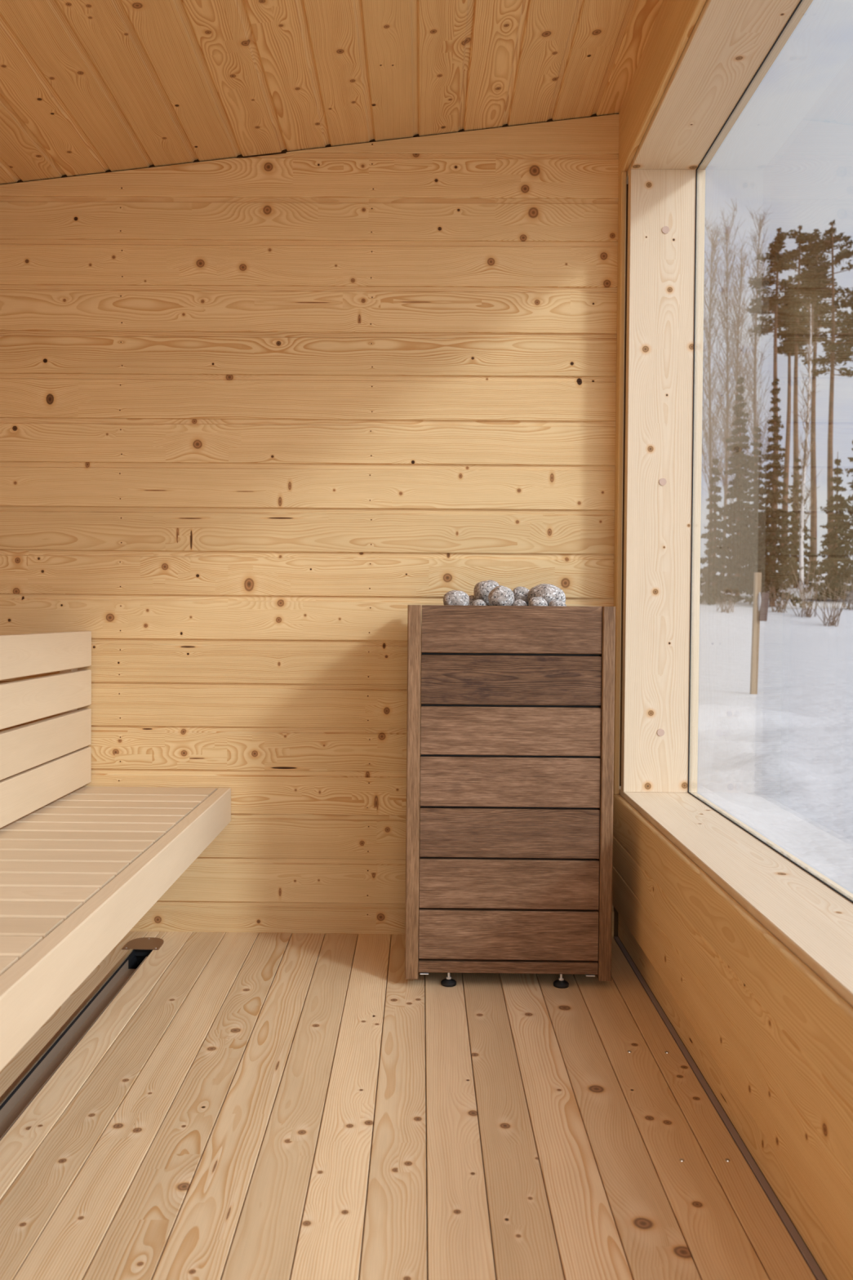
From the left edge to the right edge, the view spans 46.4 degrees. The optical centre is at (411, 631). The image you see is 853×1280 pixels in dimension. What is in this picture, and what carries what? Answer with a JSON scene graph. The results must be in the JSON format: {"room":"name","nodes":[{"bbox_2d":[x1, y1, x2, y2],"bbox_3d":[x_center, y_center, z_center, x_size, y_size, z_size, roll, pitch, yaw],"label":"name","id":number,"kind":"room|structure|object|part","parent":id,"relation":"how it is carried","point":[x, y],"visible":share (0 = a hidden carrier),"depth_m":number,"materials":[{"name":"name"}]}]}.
{"room":"sauna","nodes":[
{"label":"sauna","id":0,"kind":"room"},
{"bbox_2d":[0,113,628,937],"bbox_3d":[-0.251,-0.290,2.838,2.058,2.393,0.120,0,1,1],"label":"wall","id":1,"kind":"structure","parent":0,"point":[257,412],"depth_m":2.77,"materials":[{"name":"brown wood"}]},
{"bbox_2d":[0,0,663,184],"bbox_3d":[-0.301,-1.380,0.998,2.340,0.414,3.840,0,1,1],"label":"ceiling","id":2,"kind":"structure","parent":0,"point":[87,86],"depth_m":2.39,"materials":[{"name":"brown wood"}]},
{"bbox_2d":[0,931,816,1279],"bbox_3d":[-0.361,0.957,1.071,2.223,0.162,3.700,0,1,1],"label":"floor","id":3,"kind":"structure","parent":0,"point":[246,1105],"depth_m":1.72,"materials":[{"name":"brown wood"}]},
{"bbox_2d":[0,937,164,1140],"bbox_3d":[-0.735,0.903,1.491,0.097,0.079,2.535,0,1,1],"label":"floor drain","id":4,"kind":"object","parent":3,"relation":"in","point":[15,1103],"visible":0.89,"depth_m":2.15,"materials":[{"name":"metal"}]},
{"bbox_3d":[-0.723,0.844,2.697,0.097,0.002,0.094,0,1,1],"label":"plate","id":5,"kind":"part","parent":4,"relation":"part of","materials":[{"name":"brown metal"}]},
{"bbox_2d":[0,786,231,1071],"bbox_3d":[-0.784,0.661,1.532,0.528,0.408,2.525,0,1,1],"label":"bench","id":6,"kind":"object","parent":3,"relation":"on","point":[78,871],"visible":0.96,"depth_m":1.88,"materials":[{"name":"beige wood"}]},
{"bbox_2d":[0,631,91,828],"bbox_3d":[-0.942,0.238,1.526,0.063,0.435,2.524,0,1,1],"label":"backrest","id":7,"kind":"object","parent":6,"relation":"attached to","point":[42,762],"visible":1,"depth_m":2.43,"materials":[{"name":"beige wood"}]},
{"bbox_2d":[404,604,615,988],"bbox_3d":[0.237,0.395,2.565,0.498,0.921,0.350,0,1,1],"label":"heater","id":8,"kind":"object","parent":3,"relation":"on","point":[513,837],"visible":1,"depth_m":2.40,"materials":[{"name":"brown wood"}]},
{"bbox_3d":[0.005,0.383,2.567,0.032,0.902,0.350,0,1,1],"label":"panel","id":9,"kind":"part","parent":8,"relation":"part of","materials":[{"name":"brown wood"}]},
{"bbox_2d":[443,590,469,605],"bbox_3d":[0.111,-0.074,2.498,0.066,0.062,0.076,0,1,1],"label":"stone","id":10,"kind":"object","parent":8,"relation":"on","point":[456,597],"visible":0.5,"depth_m":2.47,"materials":[{"name":"stone"}]},
{"bbox_2d":[468,595,475,605],"bbox_3d":[0.158,-0.071,2.598,0.046,0.050,0.044,0,1,1],"label":"stone","id":11,"kind":"object","parent":8,"relation":"on","point":[472,598],"visible":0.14,"depth_m":2.58,"materials":[{"name":"stone"}]},
{"bbox_2d":[470,599,487,605],"bbox_3d":[0.166,-0.061,2.473,0.043,0.040,0.049,0,1,1],"label":"stone","id":12,"kind":"object","parent":8,"relation":"on","point":[479,602],"visible":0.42,"depth_m":2.46,"materials":[{"name":"stone"}]},
{"bbox_2d":[473,580,498,605],"bbox_3d":[0.196,-0.099,2.572,0.070,0.070,0.066,0,1,1],"label":"stone","id":13,"kind":"object","parent":8,"relation":"on","point":[482,590],"visible":0.66,"depth_m":2.55,"materials":[{"name":"stone"}]},
{"bbox_2d":[488,585,514,605],"bbox_3d":[0.222,-0.084,2.473,0.066,0.062,0.072,0,1,1],"label":"stone","id":14,"kind":"object","parent":8,"relation":"on","point":[501,595],"visible":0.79,"depth_m":2.44,"materials":[{"name":"stone"}]},
{"bbox_3d":[0.238,0.385,2.577,0.430,0.878,0.322,0,1,1],"label":"casing","id":15,"kind":"part","parent":8,"relation":"part of","materials":[{"name":"brown wood"}]},
{"bbox_2d":[511,599,527,605],"bbox_3d":[0.267,-0.060,2.462,0.040,0.040,0.037,0,1,1],"label":"stone","id":16,"kind":"object","parent":8,"relation":"on","point":[517,602],"visible":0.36,"depth_m":2.45,"materials":[{"name":"stone"}]},
{"bbox_2d":[512,586,528,605],"bbox_3d":[0.284,-0.088,2.595,0.060,0.060,0.057,0,1,1],"label":"stone","id":17,"kind":"object","parent":8,"relation":"on","point":[520,593],"visible":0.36,"depth_m":2.57,"materials":[{"name":"stone"}]},
{"bbox_2d":[528,596,547,605],"bbox_3d":[0.307,-0.064,2.437,0.046,0.045,0.044,-1,1,-44],"label":"stone","id":18,"kind":"object","parent":8,"relation":"on","point":[535,601],"visible":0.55,"depth_m":2.42,"materials":[{"name":"stone"}]},
{"bbox_2d":[527,583,565,605],"bbox_3d":[0.344,-0.087,2.539,0.096,0.070,0.110,0,1,1],"label":"stone","id":19,"kind":"object","parent":8,"relation":"on","point":[548,592],"visible":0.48,"depth_m":2.50,"materials":[{"name":"stone"}]},
{"bbox_2d":[549,600,566,606],"bbox_3d":[0.359,-0.059,2.449,0.044,0.038,0.050,0,1,1],"label":"stone","id":20,"kind":"object","parent":8,"relation":"on","point":[555,602],"visible":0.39,"depth_m":2.44,"materials":[{"name":"stone"}]},
{"bbox_3d":[0.471,0.387,2.563,0.030,0.902,0.350,0,1,1],"label":"panel","id":21,"kind":"part","parent":8,"relation":"part of","materials":[{"name":"brown wood"}]},
{"bbox_2d":[612,0,852,1279],"bbox_3d":[0.649,-0.261,1.034,0.204,2.414,3.490,0,1,1],"label":"wall","id":22,"kind":"structure","parent":0,"point":[780,1035],"depth_m":1.72,"materials":[{"name":"brown wood"}]},
{"bbox_2d":[613,936,826,1279],"bbox_3d":[0.555,0.894,1.050,0.011,0.019,3.478,0,1,1],"label":"trim","id":23,"kind":"structure","parent":22,"relation":"attached to","point":[816,1271],"depth_m":1.72,"materials":[{"name":"grey"}]},
{"bbox_2d":[617,914,852,1279],"bbox_3d":[0.564,0.829,1.050,0.005,0.110,3.480,0,1,1],"label":"baseboard","id":24,"kind":"structure","parent":22,"relation":"attached to","point":[825,1251],"depth_m":1.67,"materials":[{"name":"brown wood"}]},
{"bbox_2d":[619,0,852,1007],"bbox_3d":[0.664,-0.374,1.191,0.200,1.808,3.148,0,1,1],"label":"window","id":25,"kind":"structure","parent":22,"relation":"in","point":[731,46],"depth_m":2.66,"materials":[{"name":"beige wood"}]},
{"bbox_3d":[0.657,0.495,1.207,0.200,0.070,3.148,0,1,1],"label":"sill","id":26,"kind":"part","parent":25,"relation":"part of","materials":[{"name":"beige wood"}]},
{"label":"outside","id":27,"kind":"structure","parent":0,"visible":0},
{"bbox_2d":[697,571,852,893],"bbox_3d":[40.517,-3.370,49.546,160.000,8.196,220.000,0,1,1],"label":"snow ground","id":28,"kind":"structure","parent":27,"point":[778,760],"depth_m":9.27,"materials":[{"name":"grey snow"}]},
{"bbox_2d":[702,213,733,583],"bbox_3d":[17.128,-13.517,57.877,3.766,21.817,3.581,1,1,40],"label":"birch tree","id":29,"kind":"object","parent":28,"relation":"on","point":[711,318],"visible":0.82,"depth_m":57.50,"materials":[{"name":"grey plant"}]},
{"bbox_2d":[699,452,744,604],"bbox_3d":[13.303,-4.431,43.224,2.330,6.788,2.243,-1,1,-44],"label":"spruce tree","id":30,"kind":"object","parent":28,"relation":"on","point":[713,591],"visible":0.98,"depth_m":43.13,"materials":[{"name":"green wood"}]},
{"bbox_2d":[715,595,737,613],"bbox_3d":[12.616,-1.122,39.856,0.832,0.735,0.895,1,1,17],"label":"bush","id":31,"kind":"object","parent":28,"relation":"on","point":[729,602],"visible":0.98,"depth_m":39.87,"materials":[{"name":"plant"}]},
{"bbox_2d":[702,199,763,575],"bbox_3d":[19.328,-14.824,61.888,4.380,23.662,4.152,0,1,1],"label":"birch tree","id":32,"kind":"object","parent":28,"relation":"on","point":[724,291],"visible":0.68,"depth_m":61.46,"materials":[{"name":"grey plant"}]},
{"bbox_2d":[705,369,768,597],"bbox_3d":[15.018,-6.702,45.809,2.888,10.610,3.098,0,1,1],"label":"spruce tree","id":33,"kind":"object","parent":28,"relation":"on","point":[741,540],"visible":0.88,"depth_m":45.45,"materials":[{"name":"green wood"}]},
{"bbox_2d":[711,230,773,520],"bbox_3d":[17.587,-11.818,53.765,3.070,19.288,3.157,0,1,-32],"label":"birch tree","id":34,"kind":"object","parent":28,"relation":"on","point":[737,342],"visible":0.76,"depth_m":53.51,"materials":[{"name":"grey plant"}]},
{"bbox_2d":[729,204,773,528],"bbox_3d":[22.482,-15.816,65.550,3.423,25.073,4.168,1,1,16],"label":"birch tree","id":35,"kind":"object","parent":28,"relation":"on","point":[753,401],"visible":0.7,"depth_m":65.49,"materials":[{"name":"grey plant"}]},
{"bbox_2d":[730,426,777,592],"bbox_3d":[16.986,-6.134,49.262,2.561,8.755,2.590,1,1,22],"label":"spruce tree","id":36,"kind":"object","parent":28,"relation":"on","point":[756,491],"visible":0.36,"depth_m":49.05,"materials":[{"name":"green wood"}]},
{"bbox_2d":[750,572,768,694],"bbox_3d":[4.173,0.077,11.942,0.186,1.580,0.100,0,1,1],"label":"wooden stake","id":37,"kind":"object","parent":28,"relation":"on","point":[761,600],"visible":1,"depth_m":11.93,"materials":[{"name":"brown wood"}]},
{"bbox_3d":[4.133,0.077,11.963,0.106,1.580,0.060,0,1,1],"label":"post","id":38,"kind":"part","parent":37,"relation":"part of","materials":[{"name":"beige wood"}]},
{"bbox_2d":[744,227,806,571],"bbox_3d":[20.080,-12.464,55.644,2.932,20.070,3.798,0,1,1],"label":"pine tree","id":39,"kind":"object","parent":28,"relation":"on","point":[777,260],"visible":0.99,"depth_m":55.32,"materials":[{"name":"green plant"}]},
{"bbox_2d":[743,369,812,607],"bbox_3d":[15.094,-5.913,41.643,2.383,10.088,2.573,0,1,-17],"label":"spruce tree","id":40,"kind":"object","parent":28,"relation":"on","point":[771,566],"visible":0.96,"depth_m":41.60,"materials":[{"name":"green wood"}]},
{"bbox_2d":[764,578,805,613],"bbox_3d":[14.684,-1.444,39.689,1.241,1.372,1.510,0,1,-25],"label":"bush","id":41,"kind":"object","parent":28,"relation":"on","point":[778,608],"visible":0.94,"depth_m":39.82,"materials":[{"name":"brown plant"}]},
{"bbox_2d":[772,294,806,573],"bbox_3d":[26.685,-13.866,70.469,2.675,20.398,2.546,0,1,1],"label":"pine tree","id":42,"kind":"object","parent":28,"relation":"on","point":[788,351],"visible":0.4,"depth_m":70.36,"materials":[{"name":"green plant"}]},
{"bbox_2d":[775,457,817,587],"bbox_3d":[20.209,-5.824,52.670,2.565,7.410,2.932,0,1,-12],"label":"spruce tree","id":43,"kind":"object","parent":28,"relation":"on","point":[796,522],"visible":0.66,"depth_m":52.50,"materials":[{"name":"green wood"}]},
{"bbox_2d":[764,224,829,573],"bbox_3d":[23.118,-13.572,59.714,3.523,21.431,3.177,0,1,-40],"label":"pine tree","id":44,"kind":"object","parent":28,"relation":"on","point":[801,237],"visible":0.57,"depth_m":59.37,"materials":[{"name":"green plant"}]},
{"bbox_2d":[782,293,823,599],"bbox_3d":[17.183,-7.938,43.894,1.589,13.564,2.026,0,1,-30],"label":"birch tree","id":45,"kind":"object","parent":28,"relation":"on","point":[802,524],"visible":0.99,"depth_m":43.74,"materials":[{"name":"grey plant"}]},
{"bbox_2d":[779,557,836,617],"bbox_3d":[15.143,-1.685,37.984,2.238,2.281,2.329,1,1,41],"label":"bush","id":46,"kind":"object","parent":28,"relation":"on","point":[803,600],"visible":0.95,"depth_m":38.23,"materials":[{"name":"brown plant"}]},
{"bbox_2d":[791,228,842,577],"bbox_3d":[26.340,-14.865,65.486,3.514,23.109,3.295,0,1,1],"label":"pine tree","id":47,"kind":"object","parent":28,"relation":"on","point":[828,294],"visible":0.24,"depth_m":65.41,"materials":[{"name":"green plant"}]},
{"bbox_2d":[785,219,852,579],"bbox_3d":[23.221,-12.671,55.462,4.617,20.495,4.682,0,1,-27],"label":"pine tree","id":48,"kind":"object","parent":28,"relation":"on","point":[846,253],"visible":0.94,"depth_m":55.44,"materials":[{"name":"green plant"}]},
{"bbox_2d":[800,577,852,626],"bbox_3d":[15.064,-1.078,35.924,1.778,1.792,1.572,0,1,1],"label":"bush","id":49,"kind":"object","parent":28,"relation":"on","point":[833,623],"visible":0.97,"depth_m":35.79,"materials":[{"name":"brown plant"}]},
{"bbox_2d":[804,451,852,601],"bbox_3d":[18.844,-4.485,43.778,2.553,6.844,2.586,0,1,-36],"label":"spruce tree","id":50,"kind":"object","parent":28,"relation":"on","point":[836,554],"visible":0.97,"depth_m":43.58,"materials":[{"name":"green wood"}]},
{"bbox_2d":[808,440,852,593],"bbox_3d":[21.711,-7.389,47.120,5.199,12.033,5.510,0,1,1],"label":"spruce tree","id":51,"kind":"object","parent":28,"relation":"on","point":[846,528],"visible":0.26,"depth_m":47.48,"materials":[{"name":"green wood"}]},
{"bbox_2d":[814,574,852,609],"bbox_3d":[17.451,-1.734,40.815,2.215,1.678,1.014,1,1,20],"label":"bush","id":52,"kind":"object","parent":28,"relation":"on","point":[848,606],"visible":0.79,"depth_m":40.69,"materials":[{"name":"brown plant"}]},
{"bbox_2d":[816,297,852,366],"bbox_3d":[27.129,-11.714,60.709,5.154,17.591,5.069,0,1,-21],"label":"pine tree","id":53,"kind":"object","parent":28,"relation":"on","point":[840,346],"visible":0.43,"depth_m":60.50,"materials":[{"name":"green plant"}]}
]}

